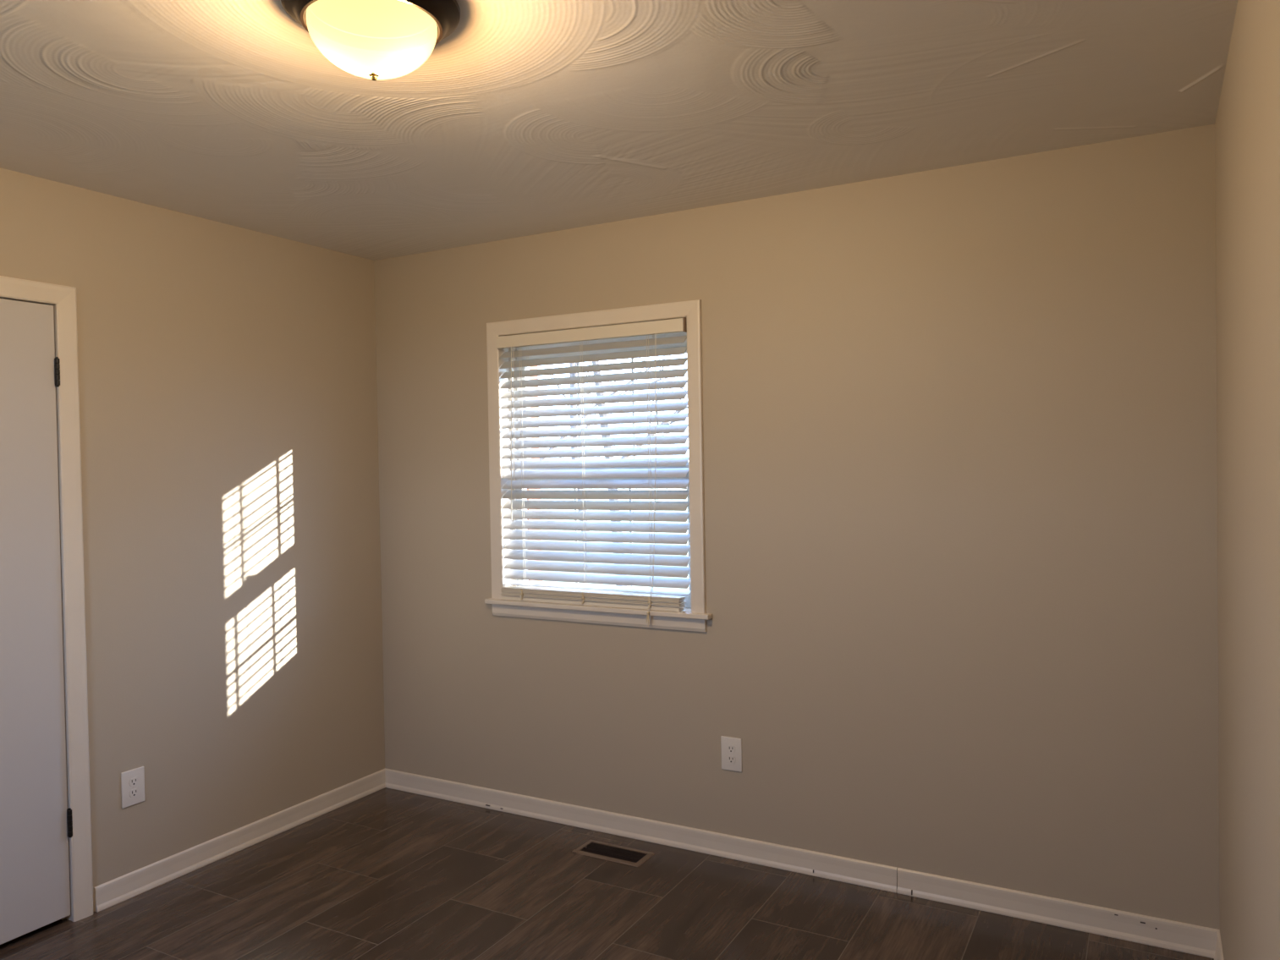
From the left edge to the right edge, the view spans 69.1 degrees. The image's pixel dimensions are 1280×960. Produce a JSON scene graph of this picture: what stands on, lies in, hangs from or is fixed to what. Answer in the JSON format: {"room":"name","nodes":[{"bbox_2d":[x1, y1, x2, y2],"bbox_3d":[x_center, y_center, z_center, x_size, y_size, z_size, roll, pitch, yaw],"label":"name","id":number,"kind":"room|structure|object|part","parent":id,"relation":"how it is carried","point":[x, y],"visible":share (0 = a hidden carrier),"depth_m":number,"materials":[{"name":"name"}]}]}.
{"room":"empty bedroom","nodes":[
{"label":"empty bedroom","id":0,"kind":"room"},
{"bbox_2d":[0,167,384,911],"bbox_3d":[-2.097,0.249,2.827,0.120,2.440,3.770,0,1,29],"label":"wall","id":1,"kind":"structure","parent":0,"point":[227,387],"depth_m":3.55,"materials":[{"name":"beige paint"}]},
{"bbox_2d":[0,275,93,944],"bbox_3d":[-2.112,0.420,2.733,0.182,2.101,0.911,0,1,29],"label":"door","id":2,"kind":"structure","parent":1,"relation":"in","point":[46,854],"depth_m":3.00,"materials":[{"name":"white paint"}]},
{"bbox_2d":[120,766,144,808],"bbox_3d":[-1.777,1.078,3.263,0.008,0.125,0.083,0,1,29],"label":"wall outlet","id":3,"kind":"object","parent":1,"relation":"attached to","point":[132,781],"visible":1,"depth_m":3.26,"materials":[{"name":"white plastic"}]},
{"bbox_2d":[128,777,138,786],"bbox_3d":[-1.775,1.058,3.262,0.003,0.027,0.034,0,1,29],"label":"receptacle","id":4,"kind":"object","parent":3,"relation":"attached to","point":[133,782],"depth_m":3.26,"materials":[{"name":"white plastic"}]},
{"bbox_2d":[129,788,138,797],"bbox_3d":[-1.774,1.097,3.262,0.003,0.027,0.034,0,1,29],"label":"receptacle","id":5,"kind":"object","parent":3,"relation":"attached to","point":[134,793],"depth_m":3.26,"materials":[{"name":"white plastic"}]},
{"bbox_2d":[93,769,385,912],"bbox_3d":[-2.054,1.429,2.749,0.016,0.082,3.620,0,1,29],"label":"baseboard","id":6,"kind":"structure","parent":1,"relation":"attached to","point":[108,894],"depth_m":3.59,"materials":[{"name":"white paint"}]},
{"bbox_2d":[526,366,542,582],"bbox_3d":[0.424,0.311,3.648,6.500,3.200,0.090,0,1,29],"label":"wall","id":7,"kind":"structure","parent":0,"point":[530,367],"depth_m":4.14,"materials":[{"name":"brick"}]},
{"bbox_2d":[0,787,1214,959],"bbox_3d":[-0.682,1.520,1.986,3.756,0.120,3.905,0,1,29],"label":"floor","id":8,"kind":"structure","parent":0,"point":[385,874],"depth_m":3.09,"materials":[{"name":"laminate"}]},
{"bbox_2d":[571,840,654,867],"bbox_3d":[-0.102,1.419,3.545,0.291,0.007,0.132,0,1,29],"label":"floor vent","id":9,"kind":"object","parent":8,"relation":"in","point":[617,854],"visible":1,"depth_m":3.54,"materials":[{"name":"brown metal"}]},
{"bbox_2d":[0,0,1237,260],"bbox_3d":[-0.721,-1.037,1.946,3.756,0.124,3.920,0,1,29],"label":"ceiling","id":10,"kind":"structure","parent":0,"point":[530,117],"depth_m":2.45,"materials":[{"name":"white paint"}]},
{"bbox_2d":[280,0,460,80],"bbox_3d":[-0.550,-0.902,1.919,0.356,0.156,0.356,0,1,29],"label":"ceiling light","id":11,"kind":"object","parent":10,"relation":"attached to","point":[371,35],"visible":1,"depth_m":1.91,"materials":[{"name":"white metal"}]},
{"bbox_3d":[-0.550,-0.890,1.919,0.260,0.106,0.260,0,1,29],"label":"lamp shade","id":12,"kind":"part","parent":11,"relation":"part of","materials":[{"name":"white glass"}]},
{"bbox_2d":[373,123,1219,929],"bbox_3d":[0.277,0.195,3.583,3.306,2.440,0.150,0,1,29],"label":"wall","id":13,"kind":"structure","parent":0,"point":[959,422],"depth_m":3.17,"materials":[{"name":"beige paint"}]},
{"bbox_2d":[484,299,712,631],"bbox_3d":[-0.167,-0.050,3.804,1.050,1.253,0.200,0,1,29],"label":"window","id":14,"kind":"structure","parent":13,"relation":"in","point":[694,618],"depth_m":3.75,"materials":[{"name":"white paint"}]},
{"bbox_2d":[495,317,691,626],"bbox_3d":[-0.200,-0.023,3.749,0.886,1.180,0.099,0,1,29],"label":"window blind","id":15,"kind":"object","parent":14,"relation":"attached to","point":[663,570],"visible":0.96,"depth_m":3.74,"materials":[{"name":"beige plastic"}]},
{"bbox_3d":[-0.534,-0.193,3.898,0.028,0.738,0.005,0,1,29],"label":"tilt cord","id":16,"kind":"part","parent":15,"relation":"part of","materials":[{"name":"white fabric"}]},
{"bbox_3d":[-0.481,-0.053,3.924,0.011,1.020,0.052,0,1,29],"label":"ladder cord","id":17,"kind":"part","parent":15,"relation":"part of","materials":[{"name":"white fabric"}]},
{"bbox_3d":[-0.217,-0.055,3.778,0.011,1.020,0.052,0,1,29],"label":"ladder cord","id":18,"kind":"part","parent":15,"relation":"part of","materials":[{"name":"white fabric"}]},
{"bbox_3d":[-0.208,0.498,3.770,0.842,0.015,0.046,0,1,29],"label":"rail","id":19,"kind":"part","parent":15,"relation":"part of","materials":[{"name":"beige plastic"}]},
{"bbox_3d":[0.046,-0.024,3.579,0.050,1.083,0.011,-1,1,7],"label":"lift cord","id":20,"kind":"part","parent":15,"relation":"part of","materials":[{"name":"white fabric"}]},
{"bbox_3d":[0.050,-0.057,3.631,0.011,1.020,0.052,0,1,29],"label":"ladder cord","id":21,"kind":"part","parent":15,"relation":"part of","materials":[{"name":"white fabric"}]},
{"bbox_3d":[-0.160,0.514,3.810,1.050,0.020,0.190,0,1,29],"label":"sill","id":22,"kind":"part","parent":14,"relation":"part of","materials":[{"name":"white paint"}]},
{"bbox_3d":[-0.141,-0.323,3.861,0.884,0.589,0.034,0,1,29],"label":"sash","id":23,"kind":"part","parent":14,"relation":"part of","materials":[{"name":"white plastic"}]},
{"bbox_3d":[-0.150,0.222,3.837,0.884,0.564,0.035,0,1,29],"label":"sash","id":24,"kind":"part","parent":14,"relation":"part of","materials":[{"name":"white plastic"}]},
{"bbox_2d":[720,736,741,772],"bbox_3d":[0.342,1.025,3.479,0.083,0.125,0.008,0,1,29],"label":"wall outlet","id":25,"kind":"object","parent":13,"relation":"attached to","point":[731,747],"visible":1,"depth_m":3.48,"materials":[{"name":"white plastic"}]},
{"bbox_2d":[726,755,735,763],"bbox_3d":[0.341,1.045,3.477,0.034,0.027,0.003,0,1,29],"label":"receptacle","id":26,"kind":"object","parent":25,"relation":"attached to","point":[730,759],"depth_m":3.48,"materials":[{"name":"white plastic"}]},
{"bbox_2d":[726,745,735,752],"bbox_3d":[0.341,1.006,3.476,0.034,0.027,0.003,0,1,29],"label":"receptacle","id":27,"kind":"object","parent":25,"relation":"attached to","point":[730,749],"depth_m":3.48,"materials":[{"name":"white plastic"}]},
{"bbox_2d":[384,768,1219,958],"bbox_3d":[0.256,1.376,3.531,3.306,0.082,0.017,0,1,29],"label":"baseboard","id":28,"kind":"structure","parent":13,"relation":"attached to","point":[1179,936],"depth_m":3.27,"materials":[{"name":"white paint"}]},
{"bbox_2d":[1214,0,1279,959],"bbox_3d":[0.915,0.228,1.164,0.150,2.440,3.770,0,1,29],"label":"wall","id":29,"kind":"structure","parent":0,"point":[1247,124],"depth_m":1.79,"materials":[{"name":"beige paint"}]},
{"bbox_2d":[1214,929,1224,959],"bbox_3d":[0.826,1.409,1.159,0.016,0.082,3.620,0,1,29],"label":"baseboard","id":30,"kind":"structure","parent":29,"relation":"attached to","point":[1218,955],"depth_m":2.68,"materials":[{"name":"white paint"}]},
{"label":"outside","id":31,"kind":"structure","parent":0,"visible":0},
{"bbox_2d":[540,488,689,590],"bbox_3d":[13.316,1.321,30.607,120.000,0.020,180.000,0,1,29],"label":"lawn","id":32,"kind":"structure","parent":31,"point":[686,511],"depth_m":35.30,"materials":[{"name":"green plant"}]},
{"bbox_2d":[538,354,687,587],"bbox_3d":[0.600,-5.722,16.825,15.513,15.032,16.837,-2,1,-43],"label":"bare branches","id":33,"kind":"object","parent":32,"relation":"on","point":[662,357],"visible":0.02,"depth_m":15.19,"materials":[{"name":"brown plant"}]}
]}

